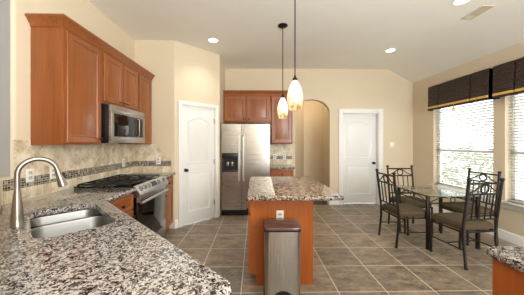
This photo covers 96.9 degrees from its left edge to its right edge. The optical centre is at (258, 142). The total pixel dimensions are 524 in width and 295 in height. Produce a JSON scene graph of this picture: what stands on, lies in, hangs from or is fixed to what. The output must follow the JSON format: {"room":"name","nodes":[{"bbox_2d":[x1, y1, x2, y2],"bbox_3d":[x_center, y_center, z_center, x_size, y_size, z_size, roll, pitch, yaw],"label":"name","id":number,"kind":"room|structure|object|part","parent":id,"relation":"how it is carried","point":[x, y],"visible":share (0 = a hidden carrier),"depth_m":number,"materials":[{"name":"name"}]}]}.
{"room":"kitchen","nodes":[
{"label":"kitchen","id":0,"kind":"room"},
{"bbox_2d":[0,0,9,176],"bbox_3d":[-2.052,-0.698,1.864,0.105,1.935,0.006,0,0,-1],"label":"wall","id":1,"kind":"structure","parent":0,"point":[4,4],"depth_m":1.86,"materials":[{"name":"paint"}]},
{"bbox_2d":[0,177,12,210],"bbox_3d":[-1.412,0.833,1.144,0.194,1.115,2.010,0,0,-44],"label":"wall","id":2,"kind":"structure","parent":0,"point":[1,178],"depth_m":1.79,"materials":[{"name":"beige paint"}]},
{"bbox_2d":[10,0,134,199],"bbox_3d":[-2.060,-0.147,2.863,0.130,3.075,1.990,0,0,-1],"label":"wall","id":3,"kind":"structure","parent":0,"point":[83,12],"depth_m":2.00,"materials":[{"name":"beige paint"}]},
{"bbox_2d":[26,168,33,182],"bbox_3d":[-1.968,0.278,1.999,0.008,0.117,0.072,0,0,-1],"label":"outlet plate","id":4,"kind":"object","parent":3,"relation":"attached to","point":[29,172],"visible":1,"depth_m":2.00,"materials":[{"name":"white plastic"}]},
{"bbox_2d":[50,167,55,178],"bbox_3d":[-1.972,0.285,2.229,0.008,0.117,0.072,0,0,-1],"label":"outlet plate","id":5,"kind":"object","parent":3,"relation":"attached to","point":[52,172],"visible":0.62,"depth_m":2.21,"materials":[{"name":"white plastic"}]},
{"bbox_2d":[31,27,102,144],"bbox_3d":[-1.822,-0.501,2.272,0.326,1.038,0.510,0,0,-1],"label":"upper cabinet","id":6,"kind":"object","parent":3,"relation":"attached to","point":[65,68],"visible":1,"depth_m":2.03,"materials":[{"name":"brown wood"}]},
{"bbox_3d":[-1.700,-0.498,2.273,0.020,0.993,0.452,0,0,-1],"label":"door","id":7,"kind":"part","parent":6,"relation":"part of","materials":[{"name":"brown wood"}]},
{"bbox_2d":[25,13,154,80],"bbox_3d":[-1.831,-1.054,2.862,0.325,0.087,1.795,0,0,-1],"label":"crown molding","id":8,"kind":"structure","parent":6,"relation":"attached to","point":[34,19],"depth_m":2.20,"materials":[{"name":"brown wood"}]},
{"bbox_2d":[3,140,134,204],"bbox_3d":[-1.989,0.226,2.777,0.009,0.501,1.965,0,0,-1],"label":"backsplash","id":9,"kind":"structure","parent":3,"relation":"attached to","point":[79,164],"depth_m":2.40,"materials":[{"name":"tile"}]},
{"bbox_2d":[101,50,137,110],"bbox_3d":[-1.832,-0.730,2.918,0.326,0.580,0.778,0,0,-1],"label":"upper cabinet","id":10,"kind":"object","parent":3,"relation":"attached to","point":[119,82],"visible":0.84,"depth_m":2.81,"materials":[{"name":"brown wood"}]},
{"bbox_3d":[-1.708,-0.728,2.729,0.020,0.535,0.361,0,0,-1],"label":"door","id":11,"kind":"part","parent":10,"relation":"part of","materials":[{"name":"brown wood"}]},
{"bbox_2d":[101,104,144,142],"bbox_3d":[-1.786,-0.213,2.921,0.401,0.430,0.766,0,0,-1],"label":"microwave","id":12,"kind":"object","parent":10,"relation":"attached to","point":[119,124],"visible":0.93,"depth_m":2.72,"materials":[{"name":"brushed steel"},{"name":"black glass"},{"name":"black plastic"}]},
{"bbox_3d":[-1.636,-0.390,2.924,0.030,0.074,0.766,0,0,-1],"label":"vent panel","id":13,"kind":"part","parent":12,"relation":"part of","materials":[{"name":"silver metal"}]},
{"bbox_3d":[-1.633,-0.174,2.924,0.034,0.351,0.766,0,0,-1],"label":"door","id":14,"kind":"part","parent":12,"relation":"part of","materials":[{"name":"silver metal"}]},
{"bbox_3d":[-1.714,-0.728,3.110,0.020,0.535,0.361,0,0,-1],"label":"door","id":15,"kind":"part","parent":10,"relation":"part of","materials":[{"name":"brown wood"}]},
{"bbox_2d":[118,72,151,143],"bbox_3d":[-1.842,-0.501,3.534,0.326,1.038,0.451,0,0,-1],"label":"upper cabinet","id":16,"kind":"object","parent":3,"relation":"attached to","point":[144,84],"visible":0.43,"depth_m":3.54,"materials":[{"name":"brown wood"}]},
{"bbox_3d":[-1.720,-0.498,3.521,0.020,0.993,0.381,0,0,-1],"label":"door","id":17,"kind":"part","parent":16,"relation":"part of","materials":[{"name":"brown wood"}]},
{"bbox_2d":[135,40,173,228],"bbox_3d":[-1.690,-0.147,3.814,0.640,3.075,0.100,0,0,-1],"label":"wall","id":18,"kind":"structure","parent":0,"point":[156,56],"depth_m":3.77,"materials":[{"name":"beige paint"}]},
{"bbox_2d":[135,144,172,171],"bbox_3d":[-1.697,0.247,3.759,0.605,0.458,0.009,0,0,-1],"label":"backsplash","id":19,"kind":"structure","parent":18,"relation":"attached to","point":[145,154],"depth_m":3.75,"materials":[{"name":"tile"}]},
{"bbox_2d":[156,157,160,163],"bbox_3d":[-1.621,0.285,3.752,0.072,0.117,0.008,0,0,-1],"label":"outlet plate","id":20,"kind":"object","parent":18,"relation":"attached to","point":[158,159],"visible":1,"depth_m":3.75,"materials":[{"name":"white plastic"}]},
{"bbox_2d":[174,41,218,219],"bbox_3d":[-1.086,-0.147,4.112,0.884,3.075,0.100,0,0,-44],"label":"wall","id":21,"kind":"structure","parent":0,"point":[196,70],"depth_m":3.98,"materials":[{"name":"beige paint"}]},
{"bbox_2d":[174,220,177,228],"bbox_3d":[-1.343,1.323,3.783,0.057,0.135,0.016,0,0,-44],"label":"baseboard","id":22,"kind":"structure","parent":21,"relation":"attached to","point":[175,221],"depth_m":3.77,"materials":[{"name":"white paint"}]},
{"bbox_2d":[178,100,218,227],"bbox_3d":[-1.059,0.344,4.102,0.783,2.092,0.154,0,0,-44],"label":"door","id":23,"kind":"structure","parent":21,"relation":"in","point":[198,125],"depth_m":4.08,"materials":[{"name":"white paint"}]},
{"bbox_3d":[-1.294,0.344,3.826,0.062,2.092,0.024,0,0,-44],"label":"casing","id":24,"kind":"part","parent":23,"relation":"part of","materials":[{"name":"white paint"}]},
{"bbox_3d":[-1.036,-0.671,4.079,0.659,0.062,0.018,0,0,-44],"label":"casing","id":25,"kind":"part","parent":23,"relation":"part of","materials":[{"name":"white paint"}]},
{"bbox_3d":[-0.775,0.344,4.327,0.062,2.092,0.024,0,0,-44],"label":"casing","id":26,"kind":"part","parent":23,"relation":"part of","materials":[{"name":"white paint"}]},
{"bbox_2d":[219,54,224,216],"bbox_3d":[-0.790,-0.147,4.776,0.100,3.075,0.825,0,0,-1],"label":"wall","id":27,"kind":"structure","parent":0,"point":[221,65],"depth_m":4.47,"materials":[{"name":"beige paint"}]},
{"bbox_2d":[295,102,303,176],"bbox_3d":[0.999,0.020,5.918,0.092,2.760,1.263,0,0,22],"label":"wall","id":28,"kind":"structure","parent":0,"point":[299,115],"depth_m":5.93,"materials":[{"name":"beige paint"}]},
{"bbox_2d":[88,0,523,82],"bbox_3d":[-0.203,-1.567,1.147,8.030,0.685,8.500,0,0,-1],"label":"ceiling","id":29,"kind":"structure","parent":0,"point":[429,38],"depth_m":3.34,"materials":[{"name":"paint"}]},
{"bbox_2d":[207,38,218,42],"bbox_3d":[-0.739,-1.662,3.764,0.190,0.006,0.190,0,0,-1],"label":"recessed light","id":30,"kind":"object","parent":29,"relation":"in","point":[211,40],"visible":1,"depth_m":3.76,"materials":[{"name":"white paint"}]},
{"bbox_2d":[277,23,287,118],"bbox_3d":[0.341,-1.006,3.286,0.156,1.318,0.156,0,0,18],"label":"pendant light","id":31,"kind":"object","parent":29,"relation":"hanging from","point":[282,109],"visible":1,"depth_m":3.24,"materials":[{"name":"white glass"}]},
{"bbox_3d":[0.341,-1.156,3.286,0.011,0.958,0.011,0,0,22],"label":"rod","id":32,"kind":"part","parent":31,"relation":"part of","materials":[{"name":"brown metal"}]},
{"bbox_3d":[0.341,-0.494,3.286,0.157,0.295,0.157,0,0,-1],"label":"lamp shade","id":33,"kind":"part","parent":31,"relation":"part of","materials":[{"name":"white glass"}]},
{"bbox_2d":[287,0,302,110],"bbox_3d":[0.358,-0.992,2.286,0.156,1.344,0.156,0,0,18],"label":"pendant light","id":34,"kind":"object","parent":29,"relation":"hanging from","point":[295,94],"visible":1,"depth_m":2.24,"materials":[{"name":"white glass"}]},
{"bbox_3d":[0.358,-1.143,2.286,0.011,0.985,0.011,0,0,22],"label":"rod","id":35,"kind":"part","parent":34,"relation":"part of","materials":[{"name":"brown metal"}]},
{"bbox_3d":[0.358,-0.468,2.286,0.157,0.295,0.157,0,0,-1],"label":"lamp shade","id":36,"kind":"part","parent":34,"relation":"part of","materials":[{"name":"white glass"}]},
{"bbox_2d":[384,48,395,52],"bbox_3d":[2.371,-1.662,4.178,0.190,0.006,0.190,0,0,-1],"label":"recessed light","id":37,"kind":"object","parent":29,"relation":"in","point":[392,49],"visible":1,"depth_m":4.17,"materials":[{"name":"white paint"}]},
{"bbox_2d":[452,0,470,5],"bbox_3d":[2.383,-1.662,2.718,0.190,0.006,0.190,0,0,-1],"label":"recessed light","id":38,"kind":"object","parent":29,"relation":"in","point":[456,2],"visible":1,"depth_m":2.75,"materials":[{"name":"white paint"}]},
{"bbox_2d":[460,5,494,19],"bbox_3d":[2.784,-1.659,2.959,0.150,0.010,0.310,0,0,-1],"label":"ceiling vent","id":39,"kind":"object","parent":29,"relation":"in","point":[484,8],"visible":1,"depth_m":2.94,"materials":[{"name":"metal"}]},
{"bbox_2d":[304,101,327,186],"bbox_3d":[1.556,0.020,5.970,0.700,2.760,1.210,0,0,-1],"label":"wall","id":40,"kind":"structure","parent":0,"point":[315,113],"depth_m":6.47,"materials":[{"name":"beige paint"}]},
{"bbox_2d":[225,69,412,198],"bbox_3d":[1.375,-0.147,5.292,4.445,3.075,0.140,0,0,-1],"label":"wall","id":41,"kind":"structure","parent":0,"point":[336,89],"depth_m":5.24,"materials":[{"name":"beige paint"}]},
{"bbox_2d":[223,95,270,123],"bbox_3d":[-0.245,-0.723,5.010,0.993,0.595,0.371,0,0,-1],"label":"upper cabinet","id":42,"kind":"object","parent":41,"relation":"attached to","point":[237,109],"visible":0.98,"depth_m":4.86,"materials":[{"name":"brown wood"}]},
{"bbox_3d":[-0.494,-0.720,4.862,0.435,0.520,0.020,0,0,-1],"label":"door","id":43,"kind":"part","parent":42,"relation":"part of","materials":[{"name":"brown wood"}]},
{"bbox_2d":[223,90,287,94],"bbox_3d":[0.011,-1.054,5.014,1.505,0.087,0.371,0,0,-1],"label":"crown molding","id":44,"kind":"structure","parent":42,"relation":"attached to","point":[225,92],"depth_m":4.85,"materials":[{"name":"brown wood"}]},
{"bbox_3d":[-0.009,-0.720,4.870,0.465,0.520,0.020,0,0,-1],"label":"door","id":45,"kind":"part","parent":42,"relation":"part of","materials":[{"name":"brown wood"}]},
{"bbox_2d":[270,144,291,163],"bbox_3d":[0.483,0.247,5.204,0.530,0.458,0.008,0,0,-1],"label":"backsplash","id":46,"kind":"structure","parent":41,"relation":"attached to","point":[279,150],"depth_m":5.20,"materials":[{"name":"tile"}]},
{"bbox_2d":[270,95,291,143],"bbox_3d":[0.482,-0.501,5.022,0.458,1.038,0.371,0,0,-1],"label":"upper cabinet","id":47,"kind":"object","parent":41,"relation":"attached to","point":[280,129],"visible":0.78,"depth_m":4.87,"materials":[{"name":"brown wood"}]},
{"bbox_2d":[330,201,338,204],"bbox_3d":[1.702,1.323,5.219,0.202,0.135,0.016,0,0,-1],"label":"baseboard","id":48,"kind":"structure","parent":41,"relation":"attached to","point":[331,202],"depth_m":5.21,"materials":[{"name":"white paint"}]},
{"bbox_2d":[339,109,382,204],"bbox_3d":[2.305,0.310,5.295,1.005,2.160,0.164,0,0,-1],"label":"door","id":49,"kind":"structure","parent":41,"relation":"in","point":[360,130],"depth_m":5.33,"materials":[{"name":"white paint"}]},
{"bbox_3d":[1.848,0.310,5.218,0.090,2.160,0.024,0,0,-1],"label":"casing","id":50,"kind":"part","parent":49,"relation":"part of","materials":[{"name":"white paint"}]},
{"bbox_3d":[2.306,-0.725,5.228,0.825,0.090,0.018,0,0,-1],"label":"casing","id":51,"kind":"part","parent":49,"relation":"part of","materials":[{"name":"white paint"}]},
{"bbox_3d":[2.763,0.310,5.232,0.090,2.160,0.024,0,0,-1],"label":"casing","id":52,"kind":"part","parent":49,"relation":"part of","materials":[{"name":"white paint"}]},
{"bbox_2d":[164,201,517,294],"bbox_3d":[-0.249,1.439,2.496,7.980,0.102,11.000,0,0,-1],"label":"floor","id":53,"kind":"structure","parent":0,"point":[350,257],"depth_m":2.89,"materials":[{"name":"tile"}]},
{"bbox_2d":[30,193,135,219],"bbox_3d":[-1.044,0.954,1.556,2.550,0.872,0.910,0,0,44],"label":"base cabinet","id":54,"kind":"object","parent":53,"relation":"on","point":[124,203],"visible":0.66,"depth_m":2.31,"materials":[{"name":"brown wood"}]},
{"bbox_2d":[0,188,231,294],"bbox_3d":[-1.144,0.496,1.442,0.949,0.040,2.662,0,0,-36],"label":"countertop","id":55,"kind":"structure","parent":54,"relation":"on","point":[123,256],"depth_m":0.96,"materials":[{"name":"stone"}]},
{"bbox_2d":[9,157,67,227],"bbox_3d":[-1.308,0.278,1.390,0.246,0.394,0.116,0,0,-28],"label":"faucet","id":56,"kind":"object","parent":55,"relation":"on","point":[17,211],"visible":1,"depth_m":1.32,"materials":[{"name":"silver metal"}]},
{"bbox_3d":[-1.317,0.173,1.385,0.027,0.184,0.198,0,0,44],"label":"spout","id":57,"kind":"part","parent":56,"relation":"part of","materials":[{"name":"silver metal"}]},
{"bbox_2d":[30,209,110,238],"bbox_3d":[-1.208,0.603,1.491,0.690,0.158,0.404,0,0,44],"label":"sink","id":58,"kind":"object","parent":55,"relation":"in","point":[64,223],"visible":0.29,"depth_m":1.61,"materials":[{"name":"grey metal"}]},
{"bbox_3d":[-1.371,0.603,1.649,0.237,0.158,0.404,0,0,44],"label":"bowl","id":59,"kind":"part","parent":58,"relation":"part of","materials":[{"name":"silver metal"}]},
{"bbox_3d":[-1.324,0.615,2.227,0.020,0.150,0.435,0,0,-1],"label":"drawer","id":60,"kind":"part","parent":54,"relation":"part of","materials":[{"name":"brown wood"}]},
{"bbox_2d":[74,174,168,237],"bbox_3d":[-1.621,0.906,2.893,0.726,0.927,0.818,0,0,-1],"label":"gas range","id":61,"kind":"object","parent":53,"relation":"on","point":[148,209],"visible":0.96,"depth_m":2.82,"materials":[{"name":"silver metal"}]},
{"bbox_2d":[74,176,160,187],"bbox_3d":[-1.667,0.480,2.892,0.633,0.024,0.818,0,0,-1],"label":"cooktop","id":62,"kind":"object","parent":61,"relation":"in","point":[113,181],"depth_m":2.68,"materials":[{"name":"black metal"}]},
{"bbox_3d":[-1.334,0.873,2.897,0.032,0.565,0.808,0,0,-1],"label":"oven door","id":63,"kind":"part","parent":61,"relation":"part of","materials":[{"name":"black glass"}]},
{"bbox_3d":[-1.316,0.523,2.898,0.068,0.123,0.816,0,0,-1],"label":"control panel","id":64,"kind":"part","parent":61,"relation":"part of","materials":[{"name":"silver metal"}]},
{"bbox_3d":[-1.287,0.651,2.898,0.058,0.033,0.759,0,0,-1],"label":"handle","id":65,"kind":"part","parent":61,"relation":"part of","materials":[{"name":"silver metal"}]},
{"bbox_3d":[-1.334,1.251,2.897,0.032,0.178,0.808,0,0,-1],"label":"drawer","id":66,"kind":"part","parent":61,"relation":"part of","materials":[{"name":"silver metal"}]},
{"bbox_2d":[165,176,172,231],"bbox_3d":[-1.671,0.954,3.535,0.665,0.872,0.454,0,0,-1],"label":"base cabinet","id":67,"kind":"object","parent":53,"relation":"on","point":[168,194],"visible":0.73,"depth_m":3.57,"materials":[{"name":"brown wood"}]},
{"bbox_2d":[123,172,175,177],"bbox_3d":[-1.673,0.496,3.535,0.664,0.040,0.457,0,0,-1],"label":"countertop","id":68,"kind":"structure","parent":67,"relation":"on","point":[166,174],"depth_m":3.62,"materials":[{"name":"stone"}]},
{"bbox_3d":[-1.380,0.615,3.529,0.020,0.150,0.400,0,0,-1],"label":"drawer","id":69,"kind":"part","parent":67,"relation":"part of","materials":[{"name":"brown wood"}]},
{"bbox_2d":[221,124,269,214],"bbox_3d":[-0.254,0.508,4.762,0.926,1.740,0.808,0,0,-1],"label":"refrigerator","id":70,"kind":"object","parent":53,"relation":"on","point":[245,148],"visible":0.93,"depth_m":4.42,"materials":[{"name":"silver metal"}]},
{"bbox_3d":[-0.524,0.457,4.447,0.376,1.637,0.060,0,0,-1],"label":"freezer door","id":71,"kind":"part","parent":70,"relation":"part of","materials":[{"name":"silver metal"}]},
{"bbox_3d":[-0.373,0.295,4.393,0.028,0.892,0.072,0,0,-1],"label":"handle","id":72,"kind":"part","parent":70,"relation":"part of","materials":[{"name":"metal"}]},
{"bbox_3d":[-0.289,0.295,4.394,0.028,0.892,0.072,0,0,-1],"label":"handle","id":73,"kind":"part","parent":70,"relation":"part of","materials":[{"name":"metal"}]},
{"bbox_3d":[-0.057,0.457,4.455,0.542,1.637,0.060,0,0,-1],"label":"fridge door","id":74,"kind":"part","parent":70,"relation":"part of","materials":[{"name":"silver metal"}]},
{"bbox_2d":[246,190,312,284],"bbox_3d":[0.196,0.954,2.737,0.671,0.872,0.932,0,0,-1],"label":"kitchen island","id":75,"kind":"object","parent":53,"relation":"on","point":[302,211],"visible":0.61,"depth_m":2.28,"materials":[{"name":"brown wood"}]},
{"bbox_3d":[-0.095,0.988,2.511,0.020,0.555,0.435,0,0,-1],"label":"door","id":76,"kind":"part","parent":75,"relation":"part of","materials":[{"name":"brown wood"}]},
{"bbox_2d":[276,210,283,217],"bbox_3d":[0.209,0.720,2.275,0.072,0.117,0.008,0,0,-1],"label":"outlet plate","id":77,"kind":"object","parent":75,"relation":"attached to","point":[279,213],"visible":0.69,"depth_m":2.27,"materials":[{"name":"white plastic"}]},
{"bbox_3d":[0.255,1.384,2.276,0.566,0.012,0.006,0,0,-1],"label":"shoe molding","id":78,"kind":"part","parent":75,"relation":"part of","materials":[{"name":"brown wood"}]},
{"bbox_2d":[247,176,343,200],"bbox_3d":[0.322,0.496,2.683,0.872,0.040,1.245,0,0,-1],"label":"island countertop","id":79,"kind":"structure","parent":75,"relation":"on","point":[301,188],"depth_m":2.33,"materials":[{"name":"stone"}]},
{"bbox_2d":[270,169,293,176],"bbox_3d":[0.458,0.954,4.881,0.470,0.872,0.651,0,0,-1],"label":"base cabinet","id":80,"kind":"object","parent":53,"relation":"on","point":[273,172],"visible":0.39,"depth_m":4.60,"materials":[{"name":"brown wood"}]},
{"bbox_2d":[270,164,294,168],"bbox_3d":[0.468,0.496,4.885,0.500,0.040,0.644,0,0,-1],"label":"countertop","id":81,"kind":"structure","parent":80,"relation":"on","point":[272,166],"depth_m":4.70,"materials":[{"name":"stone"}]},
{"bbox_2d":[263,218,301,294],"bbox_3d":[0.205,1.048,2.042,0.323,0.684,0.316,0,0,-1],"label":"trash can","id":82,"kind":"object","parent":53,"relation":"on","point":[282,236],"visible":1,"depth_m":1.95,"materials":[{"name":"silver metal"}]},
{"bbox_3d":[0.204,0.721,2.071,0.323,0.030,0.257,0,0,-1],"label":"lid","id":83,"kind":"part","parent":82,"relation":"part of","materials":[{"name":"brown plastic"}]},
{"bbox_2d":[375,169,425,247],"bbox_3d":[2.027,0.889,3.287,0.527,1.004,0.472,0,0,-1],"label":"dining chair","id":84,"kind":"object","parent":53,"relation":"on","point":[407,211],"visible":0.94,"depth_m":3.16,"materials":[{"name":"brown metal"}]},
{"bbox_3d":[1.815,0.905,3.496,0.092,0.973,0.031,0,0,-1],"label":"leg","id":85,"kind":"part","parent":84,"relation":"part of","materials":[{"name":"brown metal"}]},
{"bbox_3d":[1.797,0.504,3.284,0.036,0.142,0.424,0,0,-1],"label":"frame","id":86,"kind":"part","parent":84,"relation":"part of","materials":[{"name":"brown metal"}]},
{"bbox_3d":[1.821,0.905,3.072,0.092,0.973,0.031,0,0,-1],"label":"leg","id":87,"kind":"part","parent":84,"relation":"part of","materials":[{"name":"brown metal"}]},
{"bbox_3d":[2.049,0.995,3.288,0.422,0.022,0.446,0,0,-1],"label":"seat frame","id":88,"kind":"part","parent":84,"relation":"part of","materials":[{"name":"brown metal"}]},
{"bbox_3d":[2.072,0.937,3.288,0.436,0.094,0.432,0,0,-1],"label":"seat","id":89,"kind":"part","parent":84,"relation":"part of","materials":[{"name":"brown fabric"}]},
{"bbox_2d":[386,165,433,233],"bbox_3d":[2.456,0.889,3.796,0.472,1.004,0.527,0,0,-1],"label":"dining chair","id":90,"kind":"object","parent":53,"relation":"on","point":[404,199],"visible":0.62,"depth_m":3.90,"materials":[{"name":"brown metal"}]},
{"bbox_3d":[2.240,0.905,4.001,0.031,0.973,0.092,0,0,-1],"label":"leg","id":91,"kind":"part","parent":90,"relation":"part of","materials":[{"name":"brown metal"}]},
{"bbox_3d":[2.452,0.504,4.026,0.424,0.142,0.036,0,0,-1],"label":"frame","id":92,"kind":"part","parent":90,"relation":"part of","materials":[{"name":"brown metal"}]},
{"bbox_3d":[2.456,0.937,3.750,0.432,0.094,0.436,0,0,-1],"label":"seat","id":93,"kind":"part","parent":90,"relation":"part of","materials":[{"name":"brown fabric"}]},
{"bbox_3d":[2.664,0.905,4.008,0.031,0.973,0.092,0,0,-1],"label":"leg","id":94,"kind":"part","parent":90,"relation":"part of","materials":[{"name":"brown metal"}]},
{"bbox_2d":[397,185,484,249],"bbox_3d":[2.545,1.032,3.350,0.736,0.715,0.776,0,0,-1],"label":"dining table","id":95,"kind":"object","parent":53,"relation":"on","point":[414,190],"visible":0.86,"depth_m":3.12,"materials":[{"name":"clear glass"}]},
{"bbox_3d":[2.208,1.038,3.650,0.056,0.704,0.056,0,0,-1],"label":"leg","id":96,"kind":"part","parent":95,"relation":"part of","materials":[{"name":"brown metal"}]},
{"bbox_3d":[2.217,1.038,3.040,0.056,0.704,0.056,0,0,-1],"label":"leg","id":97,"kind":"part","parent":95,"relation":"part of","materials":[{"name":"brown metal"}]},
{"bbox_3d":[2.872,1.038,3.661,0.056,0.704,0.056,0,0,-1],"label":"leg","id":98,"kind":"part","parent":95,"relation":"part of","materials":[{"name":"brown metal"}]},
{"bbox_3d":[2.881,1.038,3.051,0.056,0.704,0.056,0,0,-1],"label":"leg","id":99,"kind":"part","parent":95,"relation":"part of","materials":[{"name":"brown metal"}]},
{"bbox_2d":[429,178,504,269],"bbox_3d":[2.455,0.889,2.777,0.472,1.004,0.527,0,0,-8],"label":"dining chair","id":100,"kind":"object","parent":53,"relation":"on","point":[464,222],"visible":0.98,"depth_m":2.60,"materials":[{"name":"brown metal"}]},
{"bbox_3d":[2.214,1.190,2.974,0.036,0.401,0.041,0,0,-8],"label":"leg","id":101,"kind":"part","parent":100,"relation":"part of","materials":[{"name":"brown metal"}]},
{"bbox_3d":[2.634,1.190,3.033,0.036,0.401,0.041,0,0,-8],"label":"leg","id":102,"kind":"part","parent":100,"relation":"part of","materials":[{"name":"brown metal"}]},
{"bbox_3d":[2.449,0.937,2.822,0.432,0.094,0.436,0,0,-8],"label":"seat","id":103,"kind":"part","parent":100,"relation":"part of","materials":[{"name":"brown fabric"}]},
{"bbox_3d":[2.452,0.995,2.799,0.446,0.022,0.422,0,0,-8],"label":"seat frame","id":104,"kind":"part","parent":100,"relation":"part of","materials":[{"name":"brown metal"}]},
{"bbox_3d":[2.274,0.905,2.541,0.031,0.973,0.092,0,0,-8],"label":"leg","id":105,"kind":"part","parent":100,"relation":"part of","materials":[{"name":"brown metal"}]},
{"bbox_3d":[2.481,0.855,2.592,0.424,0.021,0.021,0,0,-8],"label":"rail","id":106,"kind":"part","parent":100,"relation":"part of","materials":[{"name":"brown metal"}]},
{"bbox_3d":[2.486,0.504,2.550,0.424,0.142,0.036,0,0,-8],"label":"frame","id":107,"kind":"part","parent":100,"relation":"part of","materials":[{"name":"brown metal"}]},
{"bbox_3d":[2.694,0.905,2.600,0.031,0.973,0.092,0,0,-8],"label":"leg","id":108,"kind":"part","parent":100,"relation":"part of","materials":[{"name":"brown metal"}]},
{"bbox_2d":[439,168,501,245],"bbox_3d":[3.054,0.889,3.380,0.527,1.004,0.472,0,0,-4],"label":"dining chair","id":109,"kind":"object","parent":53,"relation":"on","point":[459,208],"visible":0.66,"depth_m":3.27,"materials":[{"name":"brown metal"}]},
{"bbox_3d":[2.812,1.190,3.576,0.041,0.401,0.036,0,0,-4],"label":"leg","id":110,"kind":"part","parent":109,"relation":"part of","materials":[{"name":"brown metal"}]},
{"bbox_3d":[3.009,0.937,3.377,0.436,0.094,0.432,0,0,-4],"label":"seat","id":111,"kind":"part","parent":109,"relation":"part of","materials":[{"name":"brown fabric"}]},
{"bbox_3d":[3.032,0.995,3.378,0.422,0.022,0.446,0,0,-4],"label":"seat frame","id":112,"kind":"part","parent":109,"relation":"part of","materials":[{"name":"brown metal"}]},
{"bbox_3d":[3.283,0.504,3.395,0.036,0.142,0.424,0,0,-4],"label":"frame","id":113,"kind":"part","parent":109,"relation":"part of","materials":[{"name":"brown metal"}]},
{"bbox_3d":[3.277,0.905,3.183,0.092,0.973,0.031,0,0,-4],"label":"leg","id":114,"kind":"part","parent":109,"relation":"part of","materials":[{"name":"brown metal"}]},
{"bbox_2d":[492,258,523,294],"bbox_3d":[1.637,0.958,0.399,1.114,0.865,1.346,0,0,-1],"label":"base cabinet","id":115,"kind":"object","parent":53,"relation":"on","point":[506,280],"visible":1,"depth_m":1.01,"materials":[{"name":"brown wood"}]},
{"bbox_2d":[486,246,523,272],"bbox_3d":[1.653,0.500,0.383,1.182,0.048,1.414,0,0,-1],"label":"countertop","id":116,"kind":"structure","parent":115,"relation":"on","point":[513,256],"depth_m":1.00,"materials":[{"name":"stone"}]},
{"bbox_2d":[413,41,523,236],"bbox_3d":[3.631,0.015,1.227,0.140,2.750,8.340,0,0,-1],"label":"wall","id":117,"kind":"structure","parent":0,"point":[425,168],"depth_m":3.84,"materials":[{"name":"beige paint"}]},
{"bbox_2d":[428,68,494,110],"bbox_3d":[3.443,-0.843,4.060,0.146,0.544,1.210,0,0,-1],"label":"valance","id":118,"kind":"object","parent":117,"relation":"attached to","point":[477,86],"visible":0.97,"depth_m":3.87,"materials":[{"name":"brown fabric"}]},
{"bbox_2d":[429,109,494,203],"bbox_3d":[3.557,-0.005,4.073,0.180,1.870,1.287,0,0,-1],"label":"window","id":119,"kind":"structure","parent":117,"relation":"in","point":[440,159],"depth_m":4.43,"materials":[{"name":"white paint"}]},
{"bbox_3d":[3.537,0.880,4.072,0.140,0.100,1.287,0,0,-1],"label":"sill","id":120,"kind":"part","parent":119,"relation":"part of","materials":[{"name":"white paint"}]},
{"bbox_2d":[435,100,492,196],"bbox_3d":[3.561,-0.056,4.073,0.066,1.764,1.147,0,0,-1],"label":"window blind","id":121,"kind":"object","parent":119,"relation":"attached to","point":[488,101],"visible":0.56,"depth_m":4.01,"materials":[{"name":"white plastic"}]},
{"bbox_3d":[3.567,0.816,4.073,0.048,0.020,1.143,0,0,-1],"label":"rail","id":122,"kind":"part","parent":121,"relation":"part of","materials":[{"name":"white paint"}]},
{"bbox_3d":[3.566,-0.040,4.073,0.048,1.700,0.890,0,0,-1],"label":"ladder cord","id":123,"kind":"part","parent":121,"relation":"part of","materials":[{"name":"white plastic"}]},
{"bbox_2d":[423,205,523,245],"bbox_3d":[3.554,1.323,1.156,0.016,0.135,8.200,0,0,-1],"label":"baseboard","id":124,"kind":"structure","parent":117,"relation":"attached to","point":[518,240],"depth_m":3.29,"materials":[{"name":"white paint"}]},
{"bbox_2d":[492,57,523,98],"bbox_3d":[3.473,-0.880,2.790,0.124,0.470,1.210,0,0,-1],"label":"valance","id":125,"kind":"object","parent":117,"relation":"attached to","point":[508,77],"visible":1,"depth_m":3.17,"materials":[{"name":"brown fabric"}]},
{"bbox_2d":[501,95,523,212],"bbox_3d":[3.577,-0.005,2.740,0.180,1.870,1.286,0,0,-1],"label":"window","id":126,"kind":"structure","parent":117,"relation":"in","point":[504,204],"depth_m":3.27,"materials":[{"name":"white paint"}]},
{"bbox_3d":[3.557,0.880,2.739,0.140,0.100,1.286,0,0,-1],"label":"sill","id":127,"kind":"part","parent":126,"relation":"part of","materials":[{"name":"white paint"}]},
{"bbox_2d":[508,93,523,203],"bbox_3d":[3.582,-0.056,2.740,0.066,1.764,1.146,0,0,-1],"label":"window blind","id":128,"kind":"object","parent":126,"relation":"attached to","point":[513,97],"visible":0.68,"depth_m":3.22,"materials":[{"name":"white plastic"}]},
{"bbox_3d":[3.587,0.816,2.740,0.048,0.020,1.142,0,0,-1],"label":"rail","id":129,"kind":"part","parent":128,"relation":"part of","materials":[{"name":"white paint"}]},
{"bbox_3d":[3.647,-0.055,2.741,0.040,1.770,1.166,0,0,-1],"label":"frame","id":130,"kind":"part","parent":126,"relation":"part of","materials":[{"name":"white paint"}]},
{"label":"outside","id":131,"kind":"structure","parent":0,"visible":0},
{"bbox_2d":[442,167,523,199],"bbox_3d":[11.860,1.715,5.187,16.120,0.050,22.000,0,0,-1],"label":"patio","id":132,"kind":"structure","parent":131,"point":[521,186],"depth_m":11.05,"materials":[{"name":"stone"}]},
{"bbox_2d":[442,144,492,192],"bbox_3d":[5.494,0.823,6.100,1.515,1.739,1.575,0,0,-1],"label":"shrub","id":133,"kind":"object","parent":132,"relation":"on","point":[444,156],"visible":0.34,"depth_m":5.97,"materials":[{"name":"green plant"}]}
]}

